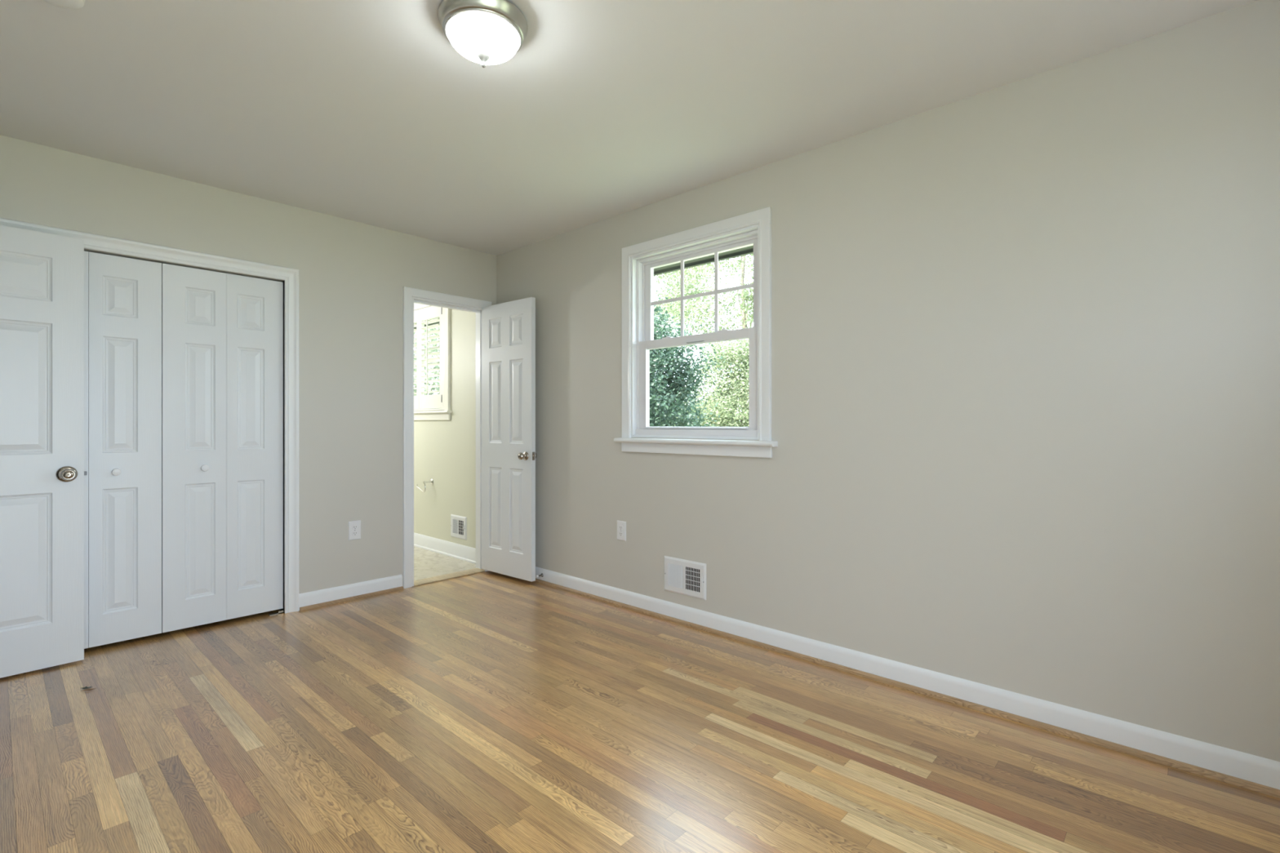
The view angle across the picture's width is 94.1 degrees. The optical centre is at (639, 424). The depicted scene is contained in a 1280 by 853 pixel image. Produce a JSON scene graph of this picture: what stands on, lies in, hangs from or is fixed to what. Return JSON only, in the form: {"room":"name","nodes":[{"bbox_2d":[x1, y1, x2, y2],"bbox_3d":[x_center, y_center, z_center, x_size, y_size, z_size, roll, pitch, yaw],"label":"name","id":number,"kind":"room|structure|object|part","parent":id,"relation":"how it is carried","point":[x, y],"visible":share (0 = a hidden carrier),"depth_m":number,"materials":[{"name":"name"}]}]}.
{"room":"empty bedroom","nodes":[
{"label":"empty bedroom","id":0,"kind":"room"},
{"bbox_2d":[0,134,496,611],"bbox_3d":[-2.275,-0.094,3.476,0.120,2.440,3.280,0,0,43],"label":"wall","id":1,"kind":"structure","parent":0,"point":[353,275],"depth_m":3.73,"materials":[{"name":"grey paint"}]},
{"bbox_2d":[84,251,161,648],"bbox_3d":[-2.718,0.126,2.937,0.059,1.953,0.568,0,0,43],"label":"door","id":2,"kind":"structure","parent":1,"relation":"in","point":[122,295],"depth_m":3.02,"materials":[{"name":"white wood"}]},
{"bbox_3d":[-2.638,0.240,3.001,0.029,0.036,0.036,0,0,43],"label":"knob","id":3,"kind":"part","parent":2,"relation":"part of","materials":[{"name":"white"}]},
{"bbox_2d":[0,217,298,613],"bbox_3d":[-2.545,0.096,3.166,0.142,2.061,1.296,0,0,43],"label":"door frame","id":4,"kind":"structure","parent":1,"relation":"attached to","point":[91,242],"depth_m":3.55,"materials":[{"name":"white wood"}]},
{"bbox_2d":[161,263,283,632],"bbox_3d":[-2.330,0.138,3.358,0.059,1.977,0.569,0,0,43],"label":"door","id":5,"kind":"structure","parent":1,"relation":"in","point":[222,333],"depth_m":3.34,"materials":[{"name":"white wood"}]},
{"bbox_3d":[-2.390,0.240,3.270,0.029,0.036,0.036,0,0,43],"label":"knob","id":6,"kind":"part","parent":5,"relation":"part of","materials":[{"name":"white"}]},
{"bbox_2d":[298,574,402,610],"bbox_3d":[-1.849,1.077,3.839,0.014,0.098,0.648,0,0,43],"label":"baseboard","id":7,"kind":"structure","parent":1,"relation":"attached to","point":[313,597],"depth_m":3.81,"materials":[{"name":"white wood"}]},
{"bbox_2d":[299,586,403,611],"bbox_3d":[-1.835,1.117,3.831,0.018,0.019,0.640,0,0,43],"label":"trim","id":8,"kind":"structure","parent":1,"relation":"attached to","point":[374,593],"depth_m":3.80,"materials":[{"name":"brown wood"}]},
{"bbox_2d":[348,520,360,540],"bbox_3d":[-1.843,0.686,3.850,0.009,0.121,0.077,0,0,43],"label":"wall outlet","id":9,"kind":"object","parent":1,"relation":"attached to","point":[354,526],"visible":1,"depth_m":3.85,"materials":[{"name":"white plastic"}]},
{"bbox_2d":[351,524,357,529],"bbox_3d":[-1.840,0.666,3.848,0.003,0.029,0.035,0,0,43],"label":"receptacle","id":10,"kind":"object","parent":9,"relation":"attached to","point":[353,526],"depth_m":3.85,"materials":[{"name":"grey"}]},
{"bbox_2d":[352,531,357,535],"bbox_3d":[-1.840,0.705,3.848,0.003,0.029,0.035,0,0,43],"label":"receptacle","id":11,"kind":"object","parent":9,"relation":"attached to","point":[354,533],"depth_m":3.85,"materials":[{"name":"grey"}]},
{"bbox_2d":[403,286,491,588],"bbox_3d":[-1.428,0.091,4.383,0.138,2.071,0.700,0,0,43],"label":"door frame","id":12,"kind":"structure","parent":1,"relation":"attached to","point":[408,292],"depth_m":4.14,"materials":[{"name":"white wood"}]},
{"bbox_2d":[0,0,1257,255],"bbox_3d":[-1.903,-1.374,2.337,7.470,0.120,4.750,0,0,43],"label":"ceiling","id":13,"kind":"structure","parent":0,"point":[366,112],"depth_m":2.33,"materials":[{"name":"white paint"}]},
{"bbox_2d":[42,0,85,8],"bbox_3d":[-1.753,-1.296,1.782,0.140,0.036,0.140,0,0,43],"label":"smoke detector","id":14,"kind":"object","parent":13,"relation":"attached to","point":[68,4],"visible":1,"depth_m":1.81,"materials":[{"name":"white plastic"}]},
{"bbox_2d":[437,0,528,67],"bbox_3d":[-0.507,-1.236,1.935,0.282,0.156,0.282,0,0,43],"label":"ceiling light","id":15,"kind":"object","parent":13,"relation":"attached to","point":[484,32],"visible":1,"depth_m":1.87,"materials":[{"name":"white glass"}]},
{"bbox_2d":[0,546,1279,852],"bbox_3d":[-1.851,1.136,2.283,7.320,0.020,4.477,0,0,43],"label":"floor","id":16,"kind":"structure","parent":0,"point":[485,712],"depth_m":2.04,"materials":[{"name":"brown wood"}]},
{"bbox_2d":[413,568,484,586],"bbox_3d":[-1.416,1.118,4.384,0.112,0.016,0.564,0,0,43],"label":"threshold","id":17,"kind":"object","parent":16,"relation":"on","point":[446,576],"visible":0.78,"depth_m":4.36,"materials":[{"name":"brown wood"}]},
{"bbox_2d":[413,0,1279,761],"bbox_3d":[-0.289,-0.094,3.978,7.320,2.440,0.150,0,0,43],"label":"wall","id":18,"kind":"structure","parent":0,"point":[1025,332],"depth_m":2.32,"materials":[{"name":"grey paint"}]},
{"bbox_2d":[417,479,433,492],"bbox_3d":[-1.925,0.546,5.330,0.164,0.117,0.078,0,0,43],"label":"toilet paper holder","id":19,"kind":"object","parent":18,"relation":"attached to","point":[431,482],"visible":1,"depth_m":5.30,"materials":[{"name":"silver metal"}]},
{"bbox_3d":[-1.950,0.560,5.311,0.155,0.088,0.009,0,0,43],"label":"roll arm","id":20,"kind":"part","parent":19,"relation":"part of","materials":[{"name":"silver metal"}]},
{"bbox_2d":[413,302,452,420],"bbox_3d":[-2.000,-0.602,5.503,1.138,1.133,0.165,0,0,43],"label":"window","id":21,"kind":"structure","parent":18,"relation":"in","point":[433,403],"depth_m":5.30,"materials":[{"name":"white wood"}]},
{"bbox_3d":[-2.172,-0.597,5.618,0.412,0.915,0.028,0,0,43],"label":"shutter panel","id":22,"kind":"part","parent":21,"relation":"part of","materials":[{"name":"white wood"}]},
{"bbox_3d":[-1.895,-0.605,5.304,0.012,0.660,0.011,0,0,43],"label":"tilt rod","id":23,"kind":"part","parent":21,"relation":"part of","materials":[{"name":"white wood"}]},
{"bbox_3d":[-1.953,-0.606,5.548,0.925,0.965,0.035,0,0,43],"label":"frame","id":24,"kind":"part","parent":21,"relation":"part of","materials":[{"name":"white"}]},
{"bbox_3d":[-1.865,-0.597,5.336,0.412,0.915,0.028,0,0,43],"label":"shutter panel","id":25,"kind":"part","parent":21,"relation":"part of","materials":[{"name":"white wood"}]},
{"bbox_3d":[-2.034,-0.107,5.466,1.138,0.022,0.065,0,0,43],"label":"sill","id":26,"kind":"part","parent":21,"relation":"part of","materials":[{"name":"white wood"}]},
{"bbox_2d":[413,532,475,564],"bbox_3d":[-2.129,1.067,5.556,2.475,0.118,0.022,0,0,43],"label":"baseboard","id":27,"kind":"structure","parent":18,"relation":"attached to","point":[464,553],"depth_m":5.13,"materials":[{"name":"white"}]},
{"bbox_2d":[450,514,466,540],"bbox_3d":[-1.531,0.864,5.007,0.245,0.190,0.020,0,0,43],"label":"air vent","id":28,"kind":"object","parent":18,"relation":"in","point":[458,523],"visible":1,"depth_m":5.00,"materials":[{"name":"white metal"}]},
{"bbox_2d":[481,297,537,582],"bbox_3d":[-0.971,0.105,4.357,0.598,1.988,0.148,0,0,40],"label":"door","id":29,"kind":"structure","parent":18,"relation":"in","point":[508,455],"depth_m":4.32,"materials":[{"name":"white wood"}]},
{"bbox_3d":[-0.824,0.223,4.177,0.062,0.062,0.058,0,0,40],"label":"knob","id":30,"kind":"part","parent":29,"relation":"part of","materials":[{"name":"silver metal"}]},
{"bbox_3d":[-0.743,0.223,4.171,0.010,0.057,0.023,0,0,40],"label":"latch plate","id":31,"kind":"part","parent":29,"relation":"part of","materials":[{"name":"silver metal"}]},
{"bbox_2d":[413,245,753,328],"bbox_3d":[-0.140,-1.104,4.228,8.400,0.260,0.420,0,0,43],"label":"eave","id":32,"kind":"object","parent":18,"relation":"attached to","point":[746,251],"visible":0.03,"depth_m":3.90,"materials":[{"name":"grey"}]},
{"bbox_2d":[617,520,626,541],"bbox_3d":[-0.117,0.664,3.711,0.077,0.121,0.009,0,0,43],"label":"wall outlet","id":33,"kind":"object","parent":18,"relation":"attached to","point":[621,526],"visible":1,"depth_m":3.71,"materials":[{"name":"white plastic"}]},
{"bbox_2d":[664,555,706,599],"bbox_3d":[0.247,0.867,3.368,0.300,0.200,0.020,0,0,43],"label":"air vent","id":34,"kind":"object","parent":18,"relation":"in","point":[682,576],"visible":1,"depth_m":3.36,"materials":[{"name":"white metal"}]},
{"bbox_2d":[613,206,777,457],"bbox_3d":[0.314,-0.461,3.385,1.106,1.261,0.205,0,0,43],"label":"window","id":35,"kind":"structure","parent":18,"relation":"in","point":[639,261],"depth_m":3.34,"materials":[{"name":"white wood"}]},
{"bbox_3d":[0.313,-0.464,3.363,0.120,0.004,0.014,0,0,43],"label":"sash plate","id":36,"kind":"part","parent":35,"relation":"part of","materials":[{"name":"grey metal"}]},
{"bbox_3d":[0.270,0.098,3.337,1.106,0.028,0.075,0,0,43],"label":"sill","id":37,"kind":"part","parent":35,"relation":"part of","materials":[{"name":"white wood"}]},
{"bbox_3d":[0.326,-0.471,3.402,0.880,1.081,0.093,0,0,43],"label":"frame","id":38,"kind":"part","parent":35,"relation":"part of","materials":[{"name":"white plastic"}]},
{"bbox_3d":[0.311,-0.231,3.385,0.844,0.553,0.044,0,0,43],"label":"sash","id":39,"kind":"part","parent":35,"relation":"part of","materials":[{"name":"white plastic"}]},
{"bbox_3d":[0.343,-0.728,3.420,0.836,0.528,0.030,0,0,43],"label":"sash","id":40,"kind":"part","parent":35,"relation":"part of","materials":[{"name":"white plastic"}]},
{"bbox_2d":[533,578,1279,798],"bbox_3d":[0.575,1.117,3.049,4.550,0.019,0.018,0,0,43],"label":"trim","id":41,"kind":"structure","parent":18,"relation":"attached to","point":[1255,787],"depth_m":2.34,"materials":[{"name":"brown wood"}]},
{"bbox_2d":[535,566,1279,789],"bbox_3d":[0.567,1.077,3.078,4.600,0.098,0.014,0,0,43],"label":"baseboard","id":42,"kind":"structure","parent":18,"relation":"attached to","point":[1246,766],"depth_m":2.35,"materials":[{"name":"white"}]},
{"bbox_3d":[-1.566,-0.094,0.674,4.720,2.440,0.120,0,0,43],"label":"wall","id":43,"kind":"structure","parent":0,"visible":0},
{"bbox_2d":[0,225,87,678],"bbox_3d":[-2.887,0.120,2.540,0.148,1.988,0.782,0,0,41],"label":"door","id":44,"kind":"structure","parent":43,"relation":"in","point":[42,473],"depth_m":2.71,"materials":[{"name":"white wood"}]},
{"bbox_3d":[-2.647,0.232,2.756,0.063,0.074,0.074,0,0,41],"label":"knob","id":45,"kind":"part","parent":44,"relation":"part of","materials":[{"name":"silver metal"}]},
{"label":"outside","id":46,"kind":"structure","parent":0,"visible":0},
{"label":"ground","id":47,"kind":"structure","parent":46,"visible":0},
{"bbox_2d":[413,327,439,395],"bbox_3d":[-5.166,0.475,13.848,5.139,7.722,5.138,0,0,43],"label":"tree","id":48,"kind":"object","parent":47,"relation":"on","point":[436,328],"visible":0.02,"depth_m":12.75,"materials":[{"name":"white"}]},
{"bbox_2d":[653,270,710,331],"bbox_3d":[-0.262,-1.641,20.923,5.895,11.940,5.719,0,0,10],"label":"tree","id":49,"kind":"object","parent":47,"relation":"on","point":[673,273],"visible":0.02,"depth_m":20.66,"materials":[{"name":"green plant"}]},
{"bbox_2d":[648,288,732,426],"bbox_3d":[-0.382,1.287,7.019,2.985,6.082,2.786,0,0,-9],"label":"tree","id":50,"kind":"object","parent":47,"relation":"on","point":[664,363],"visible":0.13,"depth_m":6.68,"materials":[{"name":"green plant"}]},
{"bbox_2d":[656,395,742,426],"bbox_3d":[3.499,2.183,27.902,10.487,8.048,9.986,0,0,16],"label":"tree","id":51,"kind":"object","parent":47,"relation":"on","point":[704,395],"visible":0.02,"depth_m":26.67,"materials":[{"name":"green plant"}]},
{"bbox_2d":[653,253,753,424],"bbox_3d":[2.467,-1.091,14.480,5.826,10.845,6.092,0,0,43],"label":"tree","id":52,"kind":"object","parent":47,"relation":"on","point":[744,297],"visible":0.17,"depth_m":13.86,"materials":[{"name":"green plant"}]},
{"bbox_2d":[672,323,753,426],"bbox_3d":[2.033,1.278,10.392,3.467,6.102,3.316,0,0,-13],"label":"tree","id":53,"kind":"object","parent":47,"relation":"on","point":[729,387],"visible":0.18,"depth_m":9.73,"materials":[{"name":"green plant"}]}
]}

